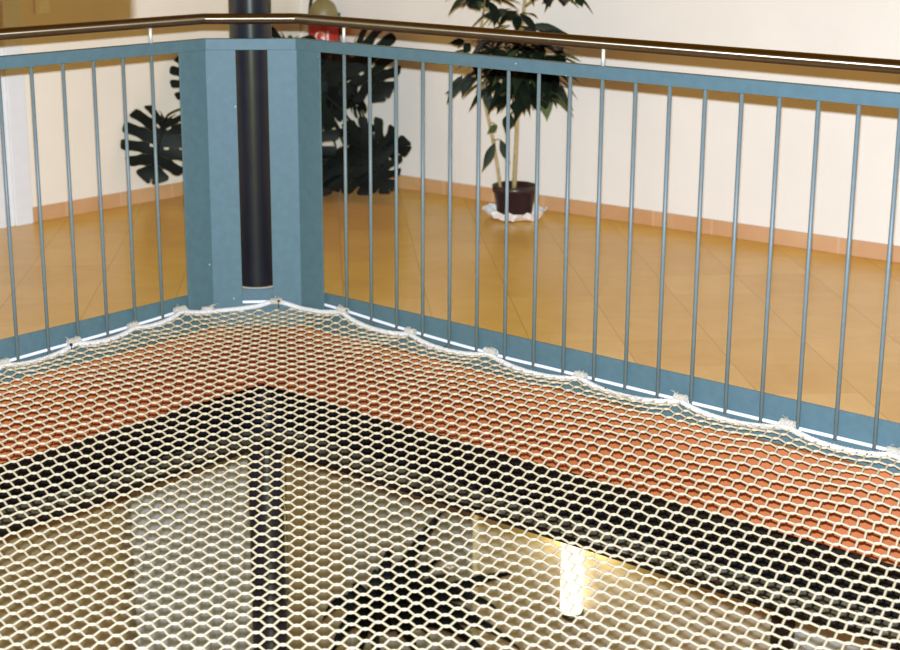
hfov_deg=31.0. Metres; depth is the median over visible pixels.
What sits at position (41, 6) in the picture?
light switch
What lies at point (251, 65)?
column
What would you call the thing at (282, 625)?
column
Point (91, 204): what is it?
baseboard
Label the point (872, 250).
baseboard
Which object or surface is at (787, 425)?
safety net
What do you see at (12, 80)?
door
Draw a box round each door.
[0,0,33,227]
[343,472,477,649]
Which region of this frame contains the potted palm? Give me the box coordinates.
[322,511,519,649]
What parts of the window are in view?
pane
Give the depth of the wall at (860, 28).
7.66 m
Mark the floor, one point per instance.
(866, 285)
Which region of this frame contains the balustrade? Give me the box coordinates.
[0,13,899,472]
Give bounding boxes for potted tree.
[445,0,591,214]
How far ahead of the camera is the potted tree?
7.56 m
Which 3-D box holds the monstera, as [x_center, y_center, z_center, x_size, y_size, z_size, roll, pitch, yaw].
[-0.945,-1.086,8.314,1.450,0.859,0.674,-2,15,-8]
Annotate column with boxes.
[228,0,272,288]
[248,391,289,649]
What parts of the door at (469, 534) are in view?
handle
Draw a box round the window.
[769,610,893,649]
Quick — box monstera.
[120,26,411,195]
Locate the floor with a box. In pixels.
[0,181,899,422]
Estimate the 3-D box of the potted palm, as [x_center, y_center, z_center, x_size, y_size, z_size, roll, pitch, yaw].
[-0.161,1.778,8.268,0.918,1.564,0.807,13,20,39]
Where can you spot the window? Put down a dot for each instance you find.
(775, 619)
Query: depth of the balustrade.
5.87 m
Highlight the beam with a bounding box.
[0,384,899,649]
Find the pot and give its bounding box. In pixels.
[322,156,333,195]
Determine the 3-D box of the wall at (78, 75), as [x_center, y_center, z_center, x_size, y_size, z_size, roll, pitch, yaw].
[-2.735,-0.141,7.011,0.100,5.900,5.988,13,20,39]
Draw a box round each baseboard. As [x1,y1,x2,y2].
[33,182,183,221]
[350,171,899,262]
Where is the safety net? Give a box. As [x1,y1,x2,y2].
[0,296,899,649]
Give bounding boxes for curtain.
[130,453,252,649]
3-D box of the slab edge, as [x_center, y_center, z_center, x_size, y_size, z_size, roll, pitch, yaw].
[-0.195,0.515,5.221,6.500,0.290,6.400,13,20,39]
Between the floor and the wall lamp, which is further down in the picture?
the wall lamp
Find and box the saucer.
[482,203,547,221]
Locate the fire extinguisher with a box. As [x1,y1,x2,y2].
[308,0,340,59]
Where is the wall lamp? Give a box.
[560,543,583,621]
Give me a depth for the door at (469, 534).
9.14 m
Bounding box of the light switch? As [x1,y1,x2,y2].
[34,0,49,13]
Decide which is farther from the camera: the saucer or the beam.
the saucer
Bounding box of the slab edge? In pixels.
[0,326,899,565]
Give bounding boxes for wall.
[0,0,312,649]
[301,0,899,649]

